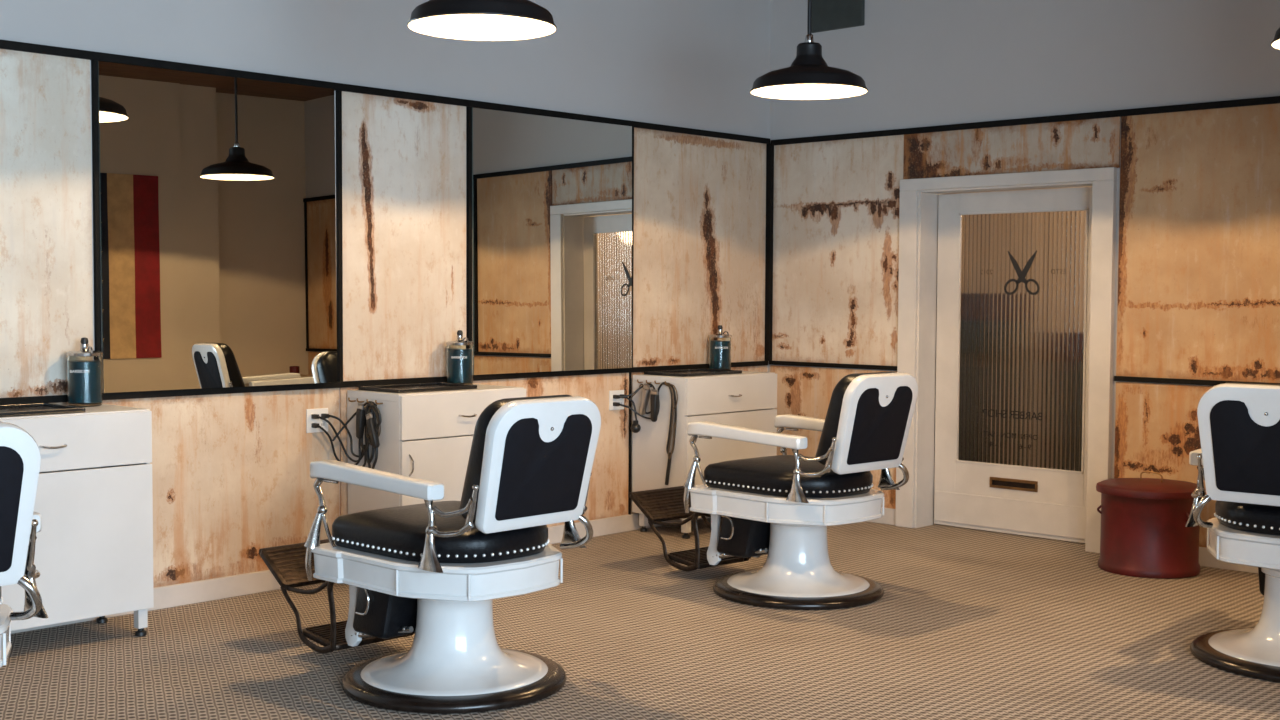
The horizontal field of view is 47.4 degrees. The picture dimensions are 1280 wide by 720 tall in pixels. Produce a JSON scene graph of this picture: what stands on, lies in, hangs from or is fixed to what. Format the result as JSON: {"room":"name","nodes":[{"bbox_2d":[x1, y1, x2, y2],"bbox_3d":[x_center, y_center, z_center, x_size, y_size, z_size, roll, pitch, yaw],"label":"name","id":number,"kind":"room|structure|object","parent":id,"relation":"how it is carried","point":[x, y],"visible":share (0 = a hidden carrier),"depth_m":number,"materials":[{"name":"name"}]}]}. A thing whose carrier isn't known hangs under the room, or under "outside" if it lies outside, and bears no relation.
{"room":"salon","nodes":[
{"label":"salon","id":0,"kind":"room"},
{"bbox_2d":[0,0,770,490],"bbox_3d":[-2.413,-0.575,6.371,0.200,3.600,10.100,3,4,43],"label":"wall","id":1,"kind":"structure","parent":0,"point":[694,64],"depth_m":7.82,"materials":[{"name":"grey paint"}]},
{"bbox_2d":[0,49,92,397],"bbox_3d":[-2.847,-0.548,5.760,0.011,1.430,1.415,3,4,43],"label":"wall panel","id":2,"kind":"object","parent":1,"relation":"attached to","point":[46,274],"visible":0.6,"depth_m":6.12,"materials":[{"name":"paint"}]},
{"bbox_2d":[91,60,101,351],"bbox_3d":[-2.342,-0.570,6.283,0.024,1.430,0.020,3,4,43],"label":"trim","id":3,"kind":"structure","parent":1,"relation":"attached to","point":[94,63],"depth_m":6.27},
{"bbox_2d":[51,388,339,587],"bbox_3d":[-3.552,0.653,5.075,0.011,0.855,5.980,3,4,43],"label":"wall panel","id":4,"kind":"object","parent":1,"relation":"attached to","point":[231,480],"visible":0.4,"depth_m":6.80,"materials":[{"name":"paint"}]},
{"bbox_2d":[306,408,327,432],"bbox_3d":[-1.577,0.295,7.131,0.009,0.116,0.124,3,4,43],"label":"wall outlet","id":5,"kind":"object","parent":4,"relation":"attached to","point":[309,412],"visible":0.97,"depth_m":7.12,"materials":[{"name":"white plastic"}]},
{"bbox_2d":[98,61,336,392],"bbox_3d":[-1.902,-0.586,6.689,1.175,1.424,0.014,-2,3,-45],"label":"wall mirror","id":6,"kind":"object","parent":1,"relation":"attached to","point":[218,211],"visible":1,"depth_m":6.65,"materials":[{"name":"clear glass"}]},
{"bbox_2d":[335,90,342,381],"bbox_3d":[-1.483,-0.608,7.191,0.024,1.430,0.020,3,4,43],"label":"trim","id":7,"kind":"structure","parent":1,"relation":"attached to","point":[338,94],"depth_m":7.18,"materials":[{"name":"black metal"}]},
{"bbox_2d":[11,513,710,633],"bbox_3d":[-2.402,1.080,6.305,0.024,0.100,9.420,3,4,43],"label":"baseboard","id":8,"kind":"structure","parent":1,"relation":"attached to","point":[187,593],"depth_m":6.83,"materials":[{"name":"white paint"}]},
{"bbox_2d":[0,361,767,404],"bbox_3d":[-2.414,0.162,6.244,0.026,0.030,9.470,3,4,43],"label":"trim","id":9,"kind":"structure","parent":1,"relation":"attached to","point":[226,390],"depth_m":7.21,"materials":[{"name":"black metal"}]},
{"bbox_2d":[0,39,769,143],"bbox_3d":[-2.406,-1.299,6.176,0.028,0.035,9.470,3,4,43],"label":"trim","id":10,"kind":"structure","parent":1,"relation":"attached to","point":[4,44],"depth_m":7.15,"materials":[{"name":"black metal"}]},
{"bbox_2d":[342,91,465,380],"bbox_3d":[-1.203,-0.620,7.496,0.011,1.430,0.790,3,4,43],"label":"wall panel","id":11,"kind":"object","parent":1,"relation":"attached to","point":[404,160],"visible":0.86,"depth_m":7.47,"materials":[{"name":"paint"}]},
{"bbox_2d":[466,107,471,340],"bbox_3d":[-0.913,-0.633,7.793,0.024,1.430,0.020,3,4,43],"label":"trim","id":12,"kind":"structure","parent":1,"relation":"attached to","point":[468,109],"depth_m":7.78,"materials":[{"name":"black metal"}]},
{"bbox_2d":[339,373,628,526],"bbox_3d":[-0.781,0.532,8.001,0.011,0.855,2.063,3,4,43],"label":"wall panel","id":13,"kind":"object","parent":1,"relation":"attached to","point":[607,496],"visible":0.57,"depth_m":8.57,"materials":[{"name":"paint"}]},
{"bbox_2d":[609,390,623,409],"bbox_3d":[-0.138,0.238,8.652,0.009,0.116,0.124,3,4,43],"label":"wall outlet","id":14,"kind":"object","parent":13,"relation":"attached to","point":[614,392],"visible":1,"depth_m":8.64,"materials":[{"name":"white plastic"}]},
{"bbox_2d":[472,108,631,374],"bbox_3d":[-0.470,-0.648,8.207,1.190,1.424,0.014,-2,4,-45],"label":"wall mirror","id":15,"kind":"object","parent":1,"relation":"attached to","point":[552,196],"visible":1,"depth_m":8.17,"materials":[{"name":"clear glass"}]},
{"bbox_2d":[628,372,631,514],"bbox_3d":[-0.064,0.501,8.749,0.024,0.855,0.007,3,4,43],"label":"trim","id":16,"kind":"structure","parent":1,"relation":"attached to","point":[630,374],"depth_m":8.74,"materials":[{"name":"black metal"}]},
{"bbox_2d":[632,127,633,366],"bbox_3d":[-0.054,-0.670,8.700,0.024,1.430,0.020,3,4,43],"label":"trim","id":17,"kind":"structure","parent":1,"relation":"attached to","point":[632,127],"depth_m":8.69,"materials":[{"name":"black metal"}]},
{"bbox_2d":[631,365,766,513],"bbox_3d":[0.387,0.481,9.235,0.011,0.855,1.317,3,4,43],"label":"wall panel","id":18,"kind":"object","parent":1,"relation":"attached to","point":[747,368],"visible":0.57,"depth_m":9.42,"materials":[{"name":"paint"}]},
{"bbox_2d":[633,128,765,366],"bbox_3d":[0.389,-0.690,9.177,0.011,1.430,1.268,3,4,43],"label":"wall panel","id":19,"kind":"object","parent":1,"relation":"attached to","point":[700,201],"visible":0.93,"depth_m":9.13,"materials":[{"name":"paint"}]},
{"bbox_2d":[764,144,773,360],"bbox_3d":[0.856,-0.709,9.646,0.045,1.430,0.045,3,4,43],"label":"trim","id":20,"kind":"structure","parent":1,"relation":"attached to","point":[769,147],"depth_m":9.62,"materials":[{"name":"black metal"}]},
{"bbox_2d":[0,518,1279,719],"bbox_3d":[0.646,1.320,3.587,8.200,0.100,9.750,3,4,43],"label":"floor","id":21,"kind":"structure","parent":0,"point":[967,623],"depth_m":5.91,"materials":[{"name":"carpet"}]},
{"bbox_2d":[0,421,47,666],"bbox_3d":[-2.309,0.683,4.224,1.509,1.086,0.816,3,4,42],"label":"barber chair","id":22,"kind":"object","parent":21,"relation":"on","point":[20,458],"visible":1,"depth_m":3.89,"materials":[{"name":"white metal"}]},
{"bbox_2d":[0,404,153,636],"bbox_3d":[-2.449,0.679,5.864,0.473,0.941,0.840,3,4,43],"label":"base cabinet","id":23,"kind":"object","parent":21,"relation":"on","point":[93,557],"visible":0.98,"depth_m":5.84,"materials":[{"name":"white paint"}]},
{"bbox_2d":[0,403,85,416],"bbox_3d":[-2.538,0.202,5.784,0.360,0.018,0.530,3,4,43],"label":"tray","id":24,"kind":"object","parent":23,"relation":"on","point":[34,408],"visible":1,"depth_m":5.85,"materials":[{"name":"black metal"}]},
{"bbox_2d":[66,337,102,406],"bbox_3d":[-2.346,0.050,6.161,0.145,0.290,0.145,0,3,-7],"label":"jar","id":25,"kind":"object","parent":23,"relation":"on","point":[84,365],"visible":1,"depth_m":6.11,"materials":[{"name":"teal glass"}]},
{"bbox_2d":[259,395,600,713],"bbox_3d":[-0.839,0.638,5.471,1.509,1.074,0.816,3,4,43],"label":"barber chair","id":26,"kind":"object","parent":21,"relation":"on","point":[433,571],"visible":1,"depth_m":5.09,"materials":[{"name":"white metal"}]},
{"bbox_2d":[332,501,547,562],"bbox_3d":[-0.689,0.614,5.328,0.730,0.137,0.616,3,4,43],"label":"seat cushion","id":27,"kind":"object","parent":26,"relation":"on","point":[393,534],"depth_m":5.09,"materials":[{"name":"black leather"}]},
{"bbox_2d":[347,384,525,513],"bbox_3d":[-1.009,0.617,7.385,0.473,0.941,0.800,3,4,43],"label":"base cabinet","id":28,"kind":"object","parent":21,"relation":"on","point":[424,435],"visible":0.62,"depth_m":7.11,"materials":[{"name":"white paint"}]},
{"bbox_2d":[358,382,476,392],"bbox_3d":[-1.112,0.139,7.318,0.320,0.018,0.500,3,4,43],"label":"tray","id":29,"kind":"object","parent":28,"relation":"on","point":[436,386],"visible":1,"depth_m":7.30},
{"bbox_2d":[446,330,473,384],"bbox_3d":[-0.944,-0.011,7.642,0.145,0.290,0.145,0,3,-7],"label":"jar","id":30,"kind":"object","parent":28,"relation":"on","point":[459,353],"visible":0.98,"depth_m":7.58,"materials":[{"name":"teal glass"}]},
{"bbox_2d":[632,371,776,538],"bbox_3d":[0.414,0.554,8.887,0.473,0.941,0.840,3,4,43],"label":"base cabinet","id":31,"kind":"object","parent":21,"relation":"on","point":[747,399],"visible":0.62,"depth_m":8.65,"materials":[{"name":"white paint"}]},
{"bbox_2d":[644,368,741,376],"bbox_3d":[0.324,0.076,8.835,0.320,0.018,0.540,3,4,43],"label":"tray","id":32,"kind":"object","parent":31,"relation":"on","point":[685,372],"visible":1,"depth_m":8.81,"materials":[{"name":"black metal"}]},
{"bbox_2d":[709,325,731,369],"bbox_3d":[0.503,-0.074,9.162,0.145,0.290,0.145,0,3,-7],"label":"jar","id":33,"kind":"object","parent":32,"relation":"on","point":[719,343],"visible":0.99,"depth_m":9.10,"materials":[{"name":"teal glass"}]},
{"bbox_3d":[0.159,0.134,8.503,0.020,0.023,0.045,3,4,43],"label":"hook","id":34,"kind":"object","parent":31,"relation":"attached to","visible":0},
{"bbox_2d":[613,382,677,484],"bbox_3d":[0.051,0.427,8.592,0.419,0.603,0.126,1,3,24],"label":"hair clipper","id":35,"kind":"object","parent":34,"relation":"hanging from","point":[654,400],"visible":1,"depth_m":8.52,"materials":[{"name":"black plastic"}]},
{"bbox_2d":[628,371,917,609],"bbox_3d":[0.605,0.569,7.134,0.816,1.074,1.509,-2,4,-43],"label":"barber chair","id":36,"kind":"object","parent":21,"relation":"on","point":[782,507],"visible":1,"depth_m":6.76,"materials":[{"name":"white metal"}]},
{"bbox_2d":[704,455,872,497],"bbox_3d":[0.746,0.545,6.982,0.616,0.137,0.730,-2,4,-43],"label":"seat cushion","id":37,"kind":"object","parent":36,"relation":"on","point":[767,476],"depth_m":6.75,"materials":[{"name":"black leather"}]},
{"bbox_2d":[1096,471,1205,578],"bbox_3d":[2.655,0.837,7.596,0.540,0.517,0.540,3,4,43],"label":"bin","id":38,"kind":"object","parent":21,"relation":"on","point":[1144,533],"visible":0.95,"depth_m":7.39,"materials":[{"name":"paint"}]},
{"bbox_2d":[1185,382,1279,682],"bbox_3d":[2.743,0.620,5.866,0.816,1.109,1.509,3,3,40],"label":"barber chair","id":39,"kind":"object","parent":21,"relation":"on","point":[1237,459],"visible":1,"depth_m":5.45,"materials":[{"name":"white metal"}]},
{"bbox_2d":[1215,501,1279,534],"bbox_3d":[2.609,0.578,5.707,0.616,0.137,0.730,3,3,40],"label":"seat cushion","id":40,"kind":"object","parent":39,"relation":"on","point":[1232,518],"depth_m":5.52,"materials":[{"name":"black leather"}]},
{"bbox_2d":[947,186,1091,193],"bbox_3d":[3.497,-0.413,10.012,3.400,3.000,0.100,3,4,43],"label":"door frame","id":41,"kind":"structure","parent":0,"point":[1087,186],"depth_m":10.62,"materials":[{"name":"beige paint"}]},
{"bbox_2d":[768,0,1279,523],"bbox_3d":[3.374,-0.597,7.469,6.700,3.600,0.250,3,4,43],"label":"wall","id":42,"kind":"structure","parent":0,"point":[921,63],"depth_m":8.35,"materials":[{"name":"grey paint"}]},
{"bbox_2d":[769,361,896,370],"bbox_3d":[1.233,0.034,9.332,1.015,0.027,0.026,3,4,43],"label":"trim","id":43,"kind":"structure","parent":42,"relation":"attached to","point":[790,363],"depth_m":9.31,"materials":[{"name":"black metal"}]},
{"bbox_2d":[770,365,896,508],"bbox_3d":[1.234,0.479,9.360,1.010,0.855,0.011,3,4,43],"label":"wall panel","id":44,"kind":"object","parent":42,"relation":"attached to","point":[802,391],"visible":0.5,"depth_m":9.47,"materials":[{"name":"paint"}]},
{"bbox_2d":[811,0,864,32],"bbox_3d":[1.246,-2.230,9.224,0.405,0.270,0.030,3,4,43],"label":"ventilation unit","id":45,"kind":"object","parent":42,"relation":"attached to","point":[827,15],"visible":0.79,"depth_m":9.21,"materials":[{"name":"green metal"}]},
{"bbox_2d":[772,135,903,365],"bbox_3d":[1.248,-0.686,9.299,1.003,1.420,0.011,3,4,43],"label":"wall panel","id":46,"kind":"object","parent":42,"relation":"attached to","point":[836,213],"visible":1,"depth_m":9.28,"materials":[{"name":"paint"}]},
{"bbox_2d":[867,508,894,524],"bbox_3d":[1.215,0.956,9.389,1.035,0.100,0.024,3,4,43],"label":"baseboard","id":47,"kind":"structure","parent":42,"relation":"attached to","point":[889,514],"depth_m":9.07,"materials":[{"name":"white paint"}]},
{"bbox_2d":[895,167,1116,552],"bbox_3d":[2.171,-0.018,8.578,1.380,2.130,0.260,3,4,43],"label":"door","id":48,"kind":"structure","parent":42,"relation":"in","point":[1023,341],"depth_m":8.67,"materials":[{"name":"white paint"}]},
{"bbox_2d":[903,117,1120,178],"bbox_3d":[2.120,-1.215,8.451,1.387,0.277,0.011,3,4,43],"label":"wall panel","id":49,"kind":"object","parent":42,"relation":"attached to","point":[1088,143],"visible":1,"depth_m":8.40,"materials":[{"name":"paint"}]},
{"bbox_2d":[771,96,1279,144],"bbox_3d":[3.221,-1.318,7.393,6.470,0.035,0.028,3,4,43],"label":"trim","id":50,"kind":"structure","parent":42,"relation":"attached to","point":[1275,99],"depth_m":8.26,"materials":[{"name":"black metal"}]},
{"bbox_2d":[1114,382,1216,547],"bbox_3d":[4.087,0.617,6.664,4.035,0.855,0.011,3,4,43],"label":"wall panel","id":51,"kind":"object","parent":42,"relation":"attached to","point":[1157,427],"visible":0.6,"depth_m":7.87,"materials":[{"name":"paint"}]},
{"bbox_2d":[1114,376,1279,385],"bbox_3d":[4.090,0.172,6.633,4.060,0.027,0.026,3,4,43],"label":"trim","id":52,"kind":"structure","parent":42,"relation":"attached to","point":[1116,378],"depth_m":7.79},
{"bbox_2d":[1116,103,1279,382],"bbox_3d":[2.972,-0.603,7.670,0.950,1.420,0.011,3,4,43],"label":"wall panel","id":53,"kind":"object","parent":42,"relation":"attached to","point":[1199,255],"visible":1,"depth_m":7.68,"materials":[{"name":"paint"}]},
{"bbox_2d":[1199,547,1257,573],"bbox_3d":[4.072,1.094,6.690,4.000,0.100,0.024,3,4,43],"label":"baseboard","id":54,"kind":"structure","parent":42,"relation":"attached to","point":[1206,559],"depth_m":7.66,"materials":[{"name":"white paint"}]},
{"bbox_3d":[0.577,-2.163,3.336,8.200,0.120,9.500,3,4,43],"label":"ceiling","id":55,"kind":"structure","parent":0,"visible":0},
{"bbox_2d":[407,0,556,40],"bbox_3d":[-0.586,-1.720,5.420,0.554,0.964,0.554,3,4,43],"label":"pendant lamp","id":56,"kind":"object","parent":55,"relation":"hanging from","point":[478,20],"visible":1,"depth_m":5.59,"materials":[{"name":"black metal"}]},
{"bbox_2d":[750,0,867,99],"bbox_3d":[0.802,-1.766,6.887,0.554,0.994,0.554,3,4,43],"label":"pendant lamp","id":57,"kind":"object","parent":55,"relation":"hanging from","point":[808,77],"visible":1,"depth_m":6.84,"materials":[{"name":"black metal"}]},
{"bbox_2d":[1271,27,1279,49],"bbox_3d":[2.634,-1.682,5.362,0.554,1.004,0.554,3,4,43],"label":"pendant lamp","id":58,"kind":"object","parent":55,"relation":"hanging from","point":[1275,43],"visible":1,"depth_m":5.46,"materials":[{"name":"black metal"}]},
{"bbox_3d":[-1.308,0.201,7.070,0.020,0.023,0.045,3,4,43],"label":"hook","id":59,"kind":"object","parent":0,"visible":0},
{"bbox_2d":[311,401,377,468],"bbox_3d":[-1.430,0.374,7.114,0.338,0.354,0.110,1,3,6],"label":"hair clipper","id":60,"kind":"object","parent":59,"relation":"hanging from","point":[360,413],"visible":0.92,"depth_m":7.09,"materials":[{"name":"black plastic"}]},
{"bbox_2d":[321,401,381,466],"bbox_3d":[-1.387,0.367,7.103,0.352,0.339,0.099,2,3,25],"label":"hair clipper","id":61,"kind":"object","parent":59,"relation":"hanging from","point":[371,429],"visible":0.99,"depth_m":7.05,"materials":[{"name":"black plastic"}]},
{"bbox_3d":[0.050,0.129,8.606,0.020,0.023,0.045,3,4,43],"label":"hook","id":62,"kind":"object","parent":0,"visible":0},
{"bbox_2d":[613,383,654,414],"bbox_3d":[-0.028,0.232,8.621,0.262,0.191,0.088,1,3,7],"label":"hair clipper","id":63,"kind":"object","parent":62,"relation":"hanging from","point":[645,394],"visible":1,"depth_m":8.59,"materials":[{"name":"metal"}]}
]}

